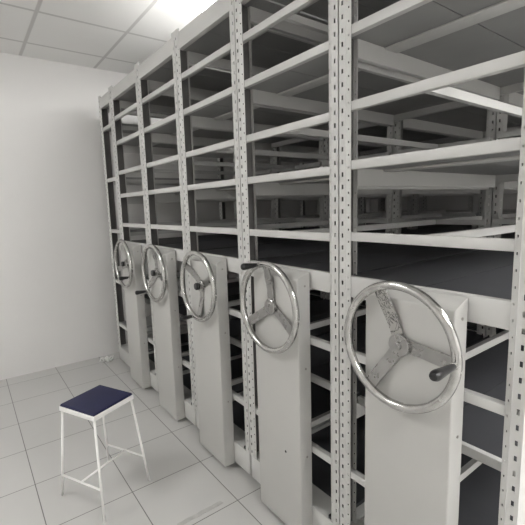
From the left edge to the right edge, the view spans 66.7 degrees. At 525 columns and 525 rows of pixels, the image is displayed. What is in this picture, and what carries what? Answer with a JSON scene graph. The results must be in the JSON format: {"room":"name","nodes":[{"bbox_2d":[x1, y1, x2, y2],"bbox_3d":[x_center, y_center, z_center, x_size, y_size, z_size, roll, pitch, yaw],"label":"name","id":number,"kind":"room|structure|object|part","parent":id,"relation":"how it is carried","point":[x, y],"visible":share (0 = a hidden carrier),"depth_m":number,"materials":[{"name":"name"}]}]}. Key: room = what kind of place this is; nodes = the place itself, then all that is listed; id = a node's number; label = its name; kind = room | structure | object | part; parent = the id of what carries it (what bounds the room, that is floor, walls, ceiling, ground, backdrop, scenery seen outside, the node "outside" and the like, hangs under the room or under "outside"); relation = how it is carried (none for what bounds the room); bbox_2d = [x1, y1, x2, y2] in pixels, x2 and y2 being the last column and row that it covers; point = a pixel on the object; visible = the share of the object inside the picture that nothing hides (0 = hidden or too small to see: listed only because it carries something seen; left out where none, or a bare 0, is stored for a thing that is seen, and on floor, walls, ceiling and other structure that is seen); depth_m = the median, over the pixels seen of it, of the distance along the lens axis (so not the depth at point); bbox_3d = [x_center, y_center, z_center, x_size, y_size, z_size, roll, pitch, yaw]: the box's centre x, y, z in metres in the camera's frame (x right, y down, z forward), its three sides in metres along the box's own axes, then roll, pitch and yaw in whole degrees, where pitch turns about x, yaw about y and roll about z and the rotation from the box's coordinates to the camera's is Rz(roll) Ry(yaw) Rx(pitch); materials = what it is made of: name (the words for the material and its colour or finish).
{"room":"archive storage room","nodes":[
{"label":"archive storage room","id":0,"kind":"room"},
{"bbox_2d":[0,0,201,73],"bbox_3d":[1.030,-1.609,1.342,7.000,0.100,7.186,-8,10,-36],"label":"ceiling","id":1,"kind":"structure","parent":0,"point":[109,35],"depth_m":2.93,"materials":[{"name":"tile"}]},
{"bbox_2d":[171,0,215,11],"bbox_3d":[0.037,-1.689,2.618,1.132,0.042,0.572,-8,10,-36],"label":"ceiling light","id":2,"kind":"object","parent":1,"relation":"attached to","point":[201,5],"visible":0.15,"depth_m":2.53,"materials":[{"name":"white plastic"}]},
{"bbox_2d":[0,352,285,524],"bbox_3d":[1.114,1.241,1.744,7.000,0.100,7.186,-8,10,-36],"label":"floor","id":3,"kind":"structure","parent":0,"point":[186,479],"depth_m":2.31,"materials":[{"name":"tile"}]},
{"bbox_2d":[59,385,149,521],"bbox_3d":[-0.836,0.945,2.082,0.393,0.507,0.319,3,9,32],"label":"stool","id":4,"kind":"object","parent":3,"relation":"on","point":[97,402],"visible":1,"depth_m":2.02,"materials":[{"name":"white metal"}]},
{"bbox_3d":[-1.024,0.975,2.037,0.061,0.471,0.012,-1,8,7],"label":"leg","id":5,"kind":"part","parent":4,"relation":"part of","materials":[{"name":"white metal"}]},
{"bbox_3d":[-0.850,0.719,2.047,0.252,0.024,0.252,3,9,28],"label":"seat frame","id":6,"kind":"part","parent":4,"relation":"part of","materials":[{"name":"white metal"}]},
{"bbox_3d":[-0.775,0.988,1.891,0.012,0.472,0.092,-6,9,-27],"label":"leg","id":7,"kind":"part","parent":4,"relation":"part of","materials":[{"name":"white metal"}]},
{"bbox_3d":[-0.903,0.937,2.276,0.012,0.472,0.094,-4,8,-16],"label":"leg","id":8,"kind":"part","parent":4,"relation":"part of","materials":[{"name":"white metal"}]},
{"bbox_3d":[-0.655,0.951,2.130,0.076,0.472,0.012,-2,8,-1],"label":"leg","id":9,"kind":"part","parent":4,"relation":"part of","materials":[{"name":"white metal"}]},
{"bbox_2d":[99,355,113,362],"bbox_3d":[-1.518,0.937,3.874,0.143,0.058,0.064,-8,10,-36],"label":"paper scrap","id":10,"kind":"object","parent":3,"relation":"on","point":[107,359],"visible":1,"depth_m":3.86,"materials":[{"name":"white paper"}]},
{"bbox_2d":[177,501,222,524],"bbox_3d":[-0.298,1.206,1.921,0.240,0.001,0.028,-8,10,-36],"label":"tape strip","id":11,"kind":"object","parent":3,"relation":"on","point":[216,504],"visible":1,"depth_m":1.92,"materials":[{"name":"beige plastic"}]},
{"bbox_2d":[98,88,380,365],"bbox_3d":[0.134,-0.439,4.681,3.675,2.463,0.337,-8,10,-36],"label":"shelving rack","id":12,"kind":"object","parent":3,"relation":"on","point":[104,101],"visible":0.27,"depth_m":3.72,"materials":[{"name":"grey metal"}]},
{"bbox_3d":[-1.393,-0.337,3.720,0.075,2.308,0.048,-8,10,-36],"label":"upright post","id":13,"kind":"part","parent":12,"relation":"part of","materials":[{"name":"white metal"}]},
{"bbox_3d":[-1.220,-0.310,3.490,0.075,2.308,0.048,-8,10,-36],"label":"upright post","id":14,"kind":"part","parent":12,"relation":"part of","materials":[{"name":"white metal"}]},
{"bbox_3d":[-0.434,-0.465,4.429,0.075,2.308,0.048,-8,10,-36],"label":"upright post","id":15,"kind":"part","parent":12,"relation":"part of","materials":[{"name":"grey metal"}]},
{"bbox_3d":[-0.261,-0.438,4.200,0.075,2.308,0.048,-8,10,-36],"label":"upright post","id":16,"kind":"part","parent":12,"relation":"part of","materials":[{"name":"white metal"}]},
{"bbox_3d":[0.525,-0.593,5.139,0.075,2.308,0.048,-8,10,-36],"label":"upright post","id":17,"kind":"part","parent":12,"relation":"part of","materials":[{"name":"grey metal"}]},
{"bbox_3d":[0.698,-0.566,4.910,0.075,2.308,0.048,-8,10,-36],"label":"upright post","id":18,"kind":"part","parent":12,"relation":"part of","materials":[{"name":"grey metal"}]},
{"bbox_3d":[1.657,-0.694,5.620,0.075,2.308,0.048,-8,10,-36],"label":"upright post","id":19,"kind":"part","parent":12,"relation":"part of","materials":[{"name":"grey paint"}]},
{"bbox_2d":[109,64,421,391],"bbox_3d":[0.351,-0.383,4.240,3.862,2.463,0.622,-8,10,-36],"label":"shelving rack","id":20,"kind":"object","parent":3,"relation":"on","point":[124,95],"visible":0.34,"depth_m":3.32,"materials":[{"name":"grey metal"}]},
{"bbox_3d":[-1.187,-0.305,3.447,0.075,2.308,0.048,-8,10,-36],"label":"upright post","id":21,"kind":"part","parent":20,"relation":"part of","materials":[{"name":"grey metal"}]},
{"bbox_3d":[-0.843,-0.251,2.992,0.075,2.308,0.048,-8,10,-36],"label":"upright post","id":22,"kind":"part","parent":20,"relation":"part of","materials":[{"name":"grey metal"}]},
{"bbox_3d":[0.116,-0.379,3.702,0.075,2.308,0.048,-8,10,-36],"label":"upright post","id":23,"kind":"part","parent":20,"relation":"part of","materials":[{"name":"white metal"}]},
{"bbox_3d":[1.075,-0.507,4.412,0.075,2.308,0.048,-8,10,-36],"label":"upright post","id":24,"kind":"part","parent":20,"relation":"part of","materials":[{"name":"white metal"}]},
{"bbox_3d":[1.690,-0.689,5.577,0.075,2.308,0.048,-8,10,-36],"label":"upright post","id":25,"kind":"part","parent":20,"relation":"part of","materials":[{"name":"grey metal"}]},
{"bbox_3d":[2.034,-0.635,5.122,0.075,2.308,0.048,-8,10,-36],"label":"upright post","id":26,"kind":"part","parent":20,"relation":"part of","materials":[{"name":"grey metal"}]},
{"bbox_2d":[135,31,472,425],"bbox_3d":[0.727,-0.324,3.741,3.864,2.463,0.622,-8,10,-36],"label":"shelving rack","id":27,"kind":"object","parent":3,"relation":"on","point":[157,73],"visible":0.33,"depth_m":2.82,"materials":[{"name":"white metal"}]},
{"bbox_3d":[-0.849,0.205,2.760,0.072,0.030,0.030,-8,10,-36],"label":"handle","id":28,"kind":"part","parent":27,"relation":"part of","materials":[{"name":"black plastic"}]},
{"bbox_3d":[-0.810,-0.245,2.949,0.075,2.308,0.048,-8,10,-36],"label":"upright post","id":29,"kind":"part","parent":27,"relation":"part of","materials":[{"name":"white metal"}]},
{"bbox_3d":[-0.465,-0.191,2.493,0.075,2.308,0.048,-8,10,-36],"label":"upright post","id":30,"kind":"part","parent":27,"relation":"part of","materials":[{"name":"white metal"}]},
{"bbox_3d":[0.149,-0.374,3.659,0.075,2.308,0.048,-8,10,-36],"label":"upright post","id":31,"kind":"part","parent":27,"relation":"part of","materials":[{"name":"grey metal"}]},
{"bbox_3d":[0.493,-0.319,3.203,0.075,2.308,0.048,-8,10,-36],"label":"upright post","id":32,"kind":"part","parent":27,"relation":"part of","materials":[{"name":"white metal"}]},
{"bbox_3d":[1.108,-0.502,4.369,0.075,2.308,0.048,-8,10,-36],"label":"upright post","id":33,"kind":"part","parent":27,"relation":"part of","materials":[{"name":"white metal"}]},
{"bbox_3d":[1.452,-0.448,3.913,0.075,2.308,0.048,-8,10,-36],"label":"upright post","id":34,"kind":"part","parent":27,"relation":"part of","materials":[{"name":"grey metal"}]},
{"bbox_3d":[2.067,-0.630,5.079,0.075,2.308,0.048,-8,10,-36],"label":"upright post","id":35,"kind":"part","parent":27,"relation":"part of","materials":[{"name":"grey metal"}]},
{"bbox_3d":[2.411,-0.576,4.623,0.075,2.308,0.048,-8,10,-36],"label":"upright post","id":36,"kind":"part","parent":27,"relation":"part of","materials":[{"name":"grey metal"}]},
{"bbox_2d":[174,0,516,474],"bbox_3d":[1.107,-0.265,3.244,3.858,2.463,0.622,-8,10,-36],"label":"shelving rack","id":37,"kind":"object","parent":3,"relation":"on","point":[209,40],"visible":0.36,"depth_m":2.30,"materials":[{"name":"white metal"}]},
{"bbox_3d":[-0.427,0.306,2.215,0.066,0.030,0.030,-8,10,-36],"label":"handle","id":38,"kind":"part","parent":37,"relation":"part of","materials":[{"name":"black plastic"}]},
{"bbox_3d":[-0.433,-0.186,2.450,0.075,2.308,0.048,-8,10,-36],"label":"upright post","id":39,"kind":"part","parent":37,"relation":"part of","materials":[{"name":"white metal"}]},
{"bbox_3d":[-0.363,0.131,2.179,0.019,0.041,0.041,-8,10,-36],"label":"lock knob","id":40,"kind":"part","parent":37,"relation":"part of","materials":[{"name":"black plastic"}]},
{"bbox_3d":[-0.088,-0.132,1.994,0.075,2.308,0.048,-8,10,-36],"label":"upright post","id":41,"kind":"part","parent":37,"relation":"part of","materials":[{"name":"grey metal"}]},
{"bbox_3d":[0.526,-0.314,3.160,0.075,2.308,0.048,-8,10,-36],"label":"upright post","id":42,"kind":"part","parent":37,"relation":"part of","materials":[{"name":"white metal"}]},
{"bbox_3d":[0.871,-0.260,2.704,0.075,2.308,0.048,-8,10,-36],"label":"upright post","id":43,"kind":"part","parent":37,"relation":"part of","materials":[{"name":"grey metal"}]},
{"bbox_3d":[1.485,-0.443,3.870,0.075,2.308,0.048,-8,10,-36],"label":"upright post","id":44,"kind":"part","parent":37,"relation":"part of","materials":[{"name":"white metal"}]},
{"bbox_3d":[1.829,-0.388,3.414,0.075,2.308,0.048,-8,10,-36],"label":"upright post","id":45,"kind":"part","parent":37,"relation":"part of","materials":[{"name":"grey metal"}]},
{"bbox_2d":[234,0,524,524],"bbox_3d":[1.481,-0.205,2.743,3.866,2.463,0.622,-8,10,-36],"label":"shelving rack","id":46,"kind":"object","parent":3,"relation":"on","point":[296,467],"visible":0.6,"depth_m":1.81,"materials":[{"name":"grey metal"}]},
{"bbox_3d":[-0.056,-0.127,1.951,0.075,2.308,0.048,-8,10,-36],"label":"upright post","id":47,"kind":"part","parent":46,"relation":"part of","materials":[{"name":"grey metal"}]},
{"bbox_3d":[-0.058,0.015,1.657,0.074,0.030,0.030,-8,10,-36],"label":"handle","id":48,"kind":"part","parent":46,"relation":"part of","materials":[{"name":"black plastic"}]},
{"bbox_3d":[0.289,-0.073,1.496,0.075,2.308,0.048,-8,10,-36],"label":"upright post","id":49,"kind":"part","parent":46,"relation":"part of","materials":[{"name":"grey metal"}]},
{"bbox_3d":[0.903,-0.255,2.661,0.075,2.308,0.048,-8,10,-36],"label":"upright post","id":50,"kind":"part","parent":46,"relation":"part of","materials":[{"name":"grey metal"}]},
{"bbox_3d":[1.862,-0.383,3.371,0.075,2.308,0.048,-8,10,-36],"label":"upright post","id":51,"kind":"part","parent":46,"relation":"part of","materials":[{"name":"white metal"}]},
{"bbox_3d":[1.248,-0.201,2.206,0.075,2.308,0.048,-8,10,-36],"label":"upright post","id":52,"kind":"part","parent":46,"relation":"part of","materials":[{"name":"grey metal"}]},
{"bbox_2d":[339,0,524,524],"bbox_3d":[1.849,-0.145,2.238,3.888,2.463,0.622,-8,10,-36],"label":"shelving rack","id":53,"kind":"object","parent":3,"relation":"on","point":[445,416],"visible":1,"depth_m":1.27,"materials":[{"name":"white metal"}]},
{"bbox_3d":[0.322,-0.068,1.453,0.075,2.308,0.048,-8,10,-36],"label":"upright post","id":54,"kind":"part","parent":53,"relation":"part of","materials":[{"name":"grey metal"}]},
{"bbox_3d":[0.450,0.274,0.998,0.096,0.030,0.030,-8,10,-36],"label":"handle","id":55,"kind":"part","parent":53,"relation":"part of","materials":[{"name":"black plastic"}]},
{"bbox_3d":[1.280,-0.196,2.163,0.075,2.308,0.048,-8,10,-36],"label":"upright post","id":56,"kind":"part","parent":53,"relation":"part of","materials":[{"name":"grey metal"}]},
{"bbox_3d":[0.666,-0.013,0.997,0.075,2.308,0.048,-8,10,-36],"label":"upright post","id":57,"kind":"part","parent":53,"relation":"part of","materials":[{"name":"white metal"}]},
{"bbox_2d":[0,52,369,379],"bbox_3d":[-1.056,-0.518,4.356,7.000,2.780,0.100,-8,10,-36],"label":"wall","id":58,"kind":"structure","parent":0,"point":[57,298],"depth_m":3.68,"materials":[{"name":"paint"}]},
{"bbox_2d":[370,193,520,220],"bbox_3d":[3.829,-0.553,3.584,0.100,2.780,6.986,-8,10,-36],"label":"wall","id":59,"kind":"structure","parent":0,"point":[509,199],"depth_m":5.29,"materials":[{"name":"paint"}]}
]}

